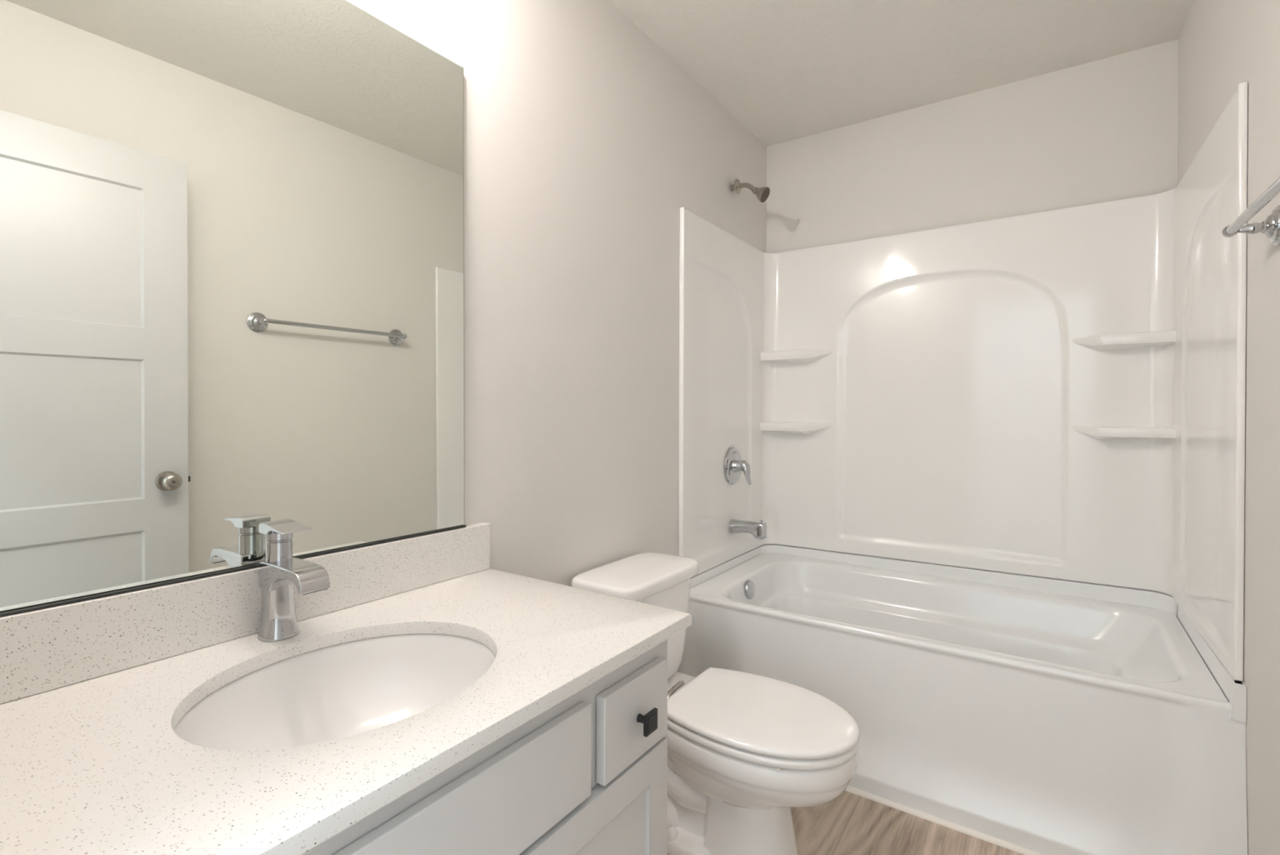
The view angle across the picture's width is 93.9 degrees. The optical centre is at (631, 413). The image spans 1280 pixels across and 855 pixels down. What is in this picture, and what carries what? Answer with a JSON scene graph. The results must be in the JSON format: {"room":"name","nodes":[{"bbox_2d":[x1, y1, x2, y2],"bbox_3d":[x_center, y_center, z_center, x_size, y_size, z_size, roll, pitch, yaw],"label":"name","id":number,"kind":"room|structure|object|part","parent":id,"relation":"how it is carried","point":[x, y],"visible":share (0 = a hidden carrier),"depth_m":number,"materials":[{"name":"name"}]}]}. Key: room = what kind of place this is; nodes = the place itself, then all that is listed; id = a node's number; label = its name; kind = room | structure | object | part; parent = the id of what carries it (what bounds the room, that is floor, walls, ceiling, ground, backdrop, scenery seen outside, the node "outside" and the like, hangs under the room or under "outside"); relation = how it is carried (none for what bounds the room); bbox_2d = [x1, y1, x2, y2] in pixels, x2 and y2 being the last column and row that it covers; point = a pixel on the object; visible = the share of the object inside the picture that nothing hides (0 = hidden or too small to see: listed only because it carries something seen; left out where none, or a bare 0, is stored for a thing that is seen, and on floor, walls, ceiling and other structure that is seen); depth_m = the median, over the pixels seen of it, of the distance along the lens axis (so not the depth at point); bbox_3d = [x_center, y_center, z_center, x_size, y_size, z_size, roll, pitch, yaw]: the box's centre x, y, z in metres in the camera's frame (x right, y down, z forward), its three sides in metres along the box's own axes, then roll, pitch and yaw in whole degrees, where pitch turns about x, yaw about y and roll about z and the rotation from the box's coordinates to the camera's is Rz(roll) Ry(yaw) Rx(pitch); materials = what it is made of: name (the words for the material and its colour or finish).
{"room":"bathroom","nodes":[
{"label":"bathroom","id":0,"kind":"room"},
{"bbox_2d":[349,0,766,586],"bbox_3d":[-0.174,-0.075,1.870,0.110,2.489,2.770,0,0,35],"label":"wall","id":1,"kind":"structure","parent":0,"point":[585,142],"depth_m":1.77,"materials":[{"name":"white paint"}]},
{"bbox_2d":[0,0,466,616],"bbox_3d":[-0.650,-0.277,1.073,0.023,1.096,0.869,0,0,35],"label":"wall mirror","id":2,"kind":"object","parent":1,"relation":"attached to","point":[232,299],"visible":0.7,"depth_m":1.00,"materials":[{"name":"clear mirror"}]},
{"bbox_2d":[0,522,489,703],"bbox_3d":[-0.636,0.327,1.094,0.029,0.114,0.960,0,0,35],"label":"backsplash","id":3,"kind":"structure","parent":1,"relation":"attached to","point":[42,650],"depth_m":0.96,"materials":[{"name":"stone"}]},
{"bbox_2d":[729,178,769,202],"bbox_3d":[0.513,-0.964,2.590,0.175,0.123,0.067,0,0,35],"label":"shower","id":4,"kind":"object","parent":1,"relation":"attached to","point":[762,193],"visible":1,"depth_m":2.57,"materials":[{"name":"silver metal"}]},
{"bbox_3d":[0.490,-0.979,2.605,0.120,0.056,0.025,0,0,35],"label":"shower arm","id":5,"kind":"part","parent":4,"relation":"part of","materials":[{"name":"silver metal"}]},
{"bbox_2d":[666,790,1022,854],"bbox_3d":[0.524,1.204,1.387,1.840,0.060,3.020,0,0,35],"label":"floor","id":6,"kind":"structure","parent":0,"point":[851,824],"depth_m":1.67,"materials":[{"name":"wood"}]},
{"bbox_2d":[302,639,667,854],"bbox_3d":[-0.403,0.792,0.924,0.608,0.762,0.921,0,0,35],"label":"vanity cabinet","id":7,"kind":"object","parent":6,"relation":"on","point":[586,775],"visible":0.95,"depth_m":0.88,"materials":[{"name":"grey paint"}]},
{"bbox_2d":[0,568,691,854],"bbox_3d":[-0.403,0.398,0.934,0.593,0.024,0.966,0,0,35],"label":"countertop","id":8,"kind":"structure","parent":7,"relation":"on","point":[100,765],"depth_m":0.72,"materials":[{"name":"stone"}]},
{"bbox_2d":[257,519,330,642],"bbox_3d":[-0.571,0.286,1.009,0.154,0.196,0.060,0,0,35],"label":"faucet","id":9,"kind":"object","parent":8,"relation":"on","point":[280,571],"visible":1,"depth_m":1.01,"materials":[{"name":"silver metal"}]},
{"bbox_3d":[-0.592,0.203,1.023,0.090,0.030,0.051,0,0,35],"label":"lever handle","id":10,"kind":"part","parent":9,"relation":"part of","materials":[{"name":"silver metal"}]},
{"bbox_3d":[-0.567,0.276,1.006,0.144,0.047,0.049,0,0,35],"label":"spout","id":11,"kind":"part","parent":9,"relation":"part of","materials":[{"name":"silver metal"}]},
{"bbox_2d":[173,633,495,750],"bbox_3d":[-0.414,0.486,0.899,0.412,0.152,0.484,0,0,35],"label":"sink","id":12,"kind":"object","parent":8,"relation":"in","point":[353,687],"visible":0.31,"depth_m":1.03,"materials":[{"name":"white ceramic"}]},
{"bbox_3d":[-0.189,0.524,0.768,0.018,0.144,0.418,0,0,35],"label":"false drawer","id":13,"kind":"part","parent":7,"relation":"part of","materials":[{"name":"grey paint"}]},
{"bbox_3d":[-0.066,0.833,0.945,0.019,0.456,0.436,0,0,35],"label":"door","id":14,"kind":"part","parent":7,"relation":"part of","materials":[{"name":"grey paint"}]},
{"bbox_3d":[-0.069,0.834,0.947,0.008,0.360,0.336,0,0,35],"label":"door panel","id":15,"kind":"part","parent":7,"relation":"part of","materials":[{"name":"grey paint"}]},
{"bbox_3d":[0.005,0.528,1.043,0.019,0.142,0.192,0,0,35],"label":"drawer","id":16,"kind":"part","parent":7,"relation":"part of","materials":[{"name":"grey paint"}]},
{"bbox_3d":[0.025,0.528,1.029,0.029,0.035,0.035,0,0,35],"label":"knob","id":17,"kind":"part","parent":7,"relation":"part of","materials":[{"name":"black metal"}]},
{"bbox_2d":[571,551,859,854],"bbox_3d":[0.238,0.844,1.672,0.763,0.746,0.425,0,0,35],"label":"toilet","id":18,"kind":"object","parent":6,"relation":"on","point":[745,749],"visible":0.75,"depth_m":1.54,"materials":[{"name":"white ceramic"}]},
{"bbox_3d":[0.023,0.490,1.821,0.235,0.041,0.424,0,0,35],"label":"tank lid","id":19,"kind":"part","parent":18,"relation":"part of","materials":[{"name":"white ceramic"}]},
{"bbox_3d":[0.014,0.665,1.824,0.214,0.317,0.400,0,0,35],"label":"tank","id":20,"kind":"part","parent":18,"relation":"part of","materials":[{"name":"white ceramic"}]},
{"bbox_3d":[0.342,0.919,1.594,0.490,0.176,0.370,0,0,35],"label":"bowl","id":21,"kind":"part","parent":18,"relation":"part of","materials":[{"name":"white ceramic"}]},
{"bbox_3d":[0.350,0.816,1.588,0.480,0.022,0.380,0,0,35],"label":"seat","id":22,"kind":"part","parent":18,"relation":"part of","materials":[{"name":"white plastic"}]},
{"bbox_3d":[0.351,0.790,1.588,0.482,0.022,0.382,0,0,35],"label":"lid","id":23,"kind":"part","parent":18,"relation":"part of","materials":[{"name":"white plastic"}]},
{"bbox_2d":[676,543,1248,854],"bbox_3d":[1.031,0.899,2.163,1.533,0.548,0.894,0,0,35],"label":"bathtub","id":24,"kind":"object","parent":6,"relation":"on","point":[1040,714],"visible":0.86,"depth_m":1.76,"materials":[{"name":"white plastic"}]},
{"bbox_3d":[0.485,0.722,2.447,0.023,0.076,0.076,0,0,35],"label":"overflow plate","id":25,"kind":"part","parent":24,"relation":"part of","materials":[{"name":"silver metal"}]},
{"bbox_2d":[844,785,1043,854],"bbox_3d":[0.769,1.167,1.794,1.529,0.012,0.012,0,0,35],"label":"trim","id":26,"kind":"structure","parent":24,"relation":"attached to","point":[1005,844],"depth_m":1.71,"materials":[{"name":"white wood"}]},
{"bbox_2d":[678,81,1248,680],"bbox_3d":[1.051,-0.068,2.179,1.536,1.419,0.840,0,0,35],"label":"tub surround","id":27,"kind":"object","parent":24,"relation":"on","point":[1058,393],"visible":0.98,"depth_m":2.36,"materials":[{"name":"white plastic"}]},
{"bbox_3d":[0.407,-0.072,2.583,0.019,1.419,0.762,0,0,35],"label":"panel","id":28,"kind":"part","parent":27,"relation":"part of","materials":[{"name":"white plastic"}]},
{"bbox_2d":[724,446,751,484],"bbox_3d":[0.484,0.231,2.612,0.093,0.166,0.166,0,0,35],"label":"shower valve","id":29,"kind":"object","parent":27,"relation":"attached to","point":[734,464],"visible":1,"depth_m":2.60,"materials":[{"name":"silver metal"}]},
{"bbox_3d":[0.488,0.257,2.609,0.082,0.105,0.048,0,0,35],"label":"lever","id":30,"kind":"part","parent":29,"relation":"part of","materials":[{"name":"silver metal"}]},
{"bbox_2d":[728,519,766,539],"bbox_3d":[0.508,0.497,2.596,0.153,0.082,0.062,0,0,35],"label":"tub spout","id":31,"kind":"object","parent":27,"relation":"attached to","point":[757,529],"visible":1,"depth_m":2.57,"materials":[{"name":"silver metal"}]},
{"bbox_2d":[760,422,831,435],"bbox_3d":[0.781,0.074,2.812,0.334,0.060,0.094,0,0,35],"label":"corner shelf","id":32,"kind":"object","parent":27,"relation":"attached to","point":[766,428],"depth_m":2.79,"materials":[{"name":"white plastic"}]},
{"bbox_2d":[760,349,831,364],"bbox_3d":[0.782,-0.262,2.811,0.334,0.061,0.094,0,0,35],"label":"corner shelf","id":33,"kind":"object","parent":27,"relation":"attached to","point":[767,356],"depth_m":2.79,"materials":[{"name":"white plastic"}]},
{"bbox_3d":[1.264,-0.068,2.495,1.522,1.419,0.079,0,0,35],"label":"panel","id":34,"kind":"part","parent":27,"relation":"part of","materials":[{"name":"white plastic"}]},
{"bbox_2d":[1071,426,1175,439],"bbox_3d":[1.741,0.074,2.137,0.294,0.050,0.094,0,0,35],"label":"corner shelf","id":35,"kind":"object","parent":27,"relation":"attached to","point":[1078,433],"depth_m":2.11,"materials":[{"name":"white plastic"}]},
{"bbox_2d":[1071,330,1176,351],"bbox_3d":[1.742,-0.254,2.136,0.294,0.054,0.094,0,0,35],"label":"corner shelf","id":36,"kind":"object","parent":27,"relation":"attached to","point":[1118,340],"depth_m":2.11,"materials":[{"name":"white plastic"}]},
{"bbox_3d":[1.643,-0.073,1.715,0.019,1.399,0.762,0,0,34],"label":"panel","id":37,"kind":"part","parent":27,"relation":"part of","materials":[{"name":"white plastic"}]},
{"bbox_2d":[609,0,1193,146],"bbox_3d":[0.533,-1.345,1.377,1.840,0.060,3.020,0,0,35],"label":"ceiling","id":38,"kind":"structure","parent":0,"point":[787,70],"depth_m":2.14,"materials":[{"name":"white paint"}]},
{"bbox_2d":[766,39,1178,253],"bbox_3d":[1.336,-0.072,2.575,1.770,2.489,0.121,0,0,35],"label":"wall","id":39,"kind":"structure","parent":0,"point":[1106,129],"depth_m":2.43,"materials":[{"name":"white paint"}]},
{"bbox_2d":[1177,0,1279,854],"bbox_3d":[1.186,-0.066,0.919,0.170,2.489,2.778,0,0,35],"label":"wall","id":40,"kind":"structure","parent":0,"point":[1224,45],"depth_m":1.32,"materials":[{"name":"white paint"}]},
{"bbox_2d":[1222,176,1279,245],"bbox_3d":[1.098,-0.379,0.971,0.086,0.080,0.705,0,0,34],"label":"towel bar","id":41,"kind":"object","parent":40,"relation":"attached to","point":[1270,227],"visible":1,"depth_m":1.19,"materials":[{"name":"silver metal"}]},
{"bbox_3d":[1.274,-0.379,1.231,0.085,0.080,0.080,0,0,35],"label":"post","id":42,"kind":"part","parent":41,"relation":"part of","materials":[{"name":"silver metal"}]}
]}

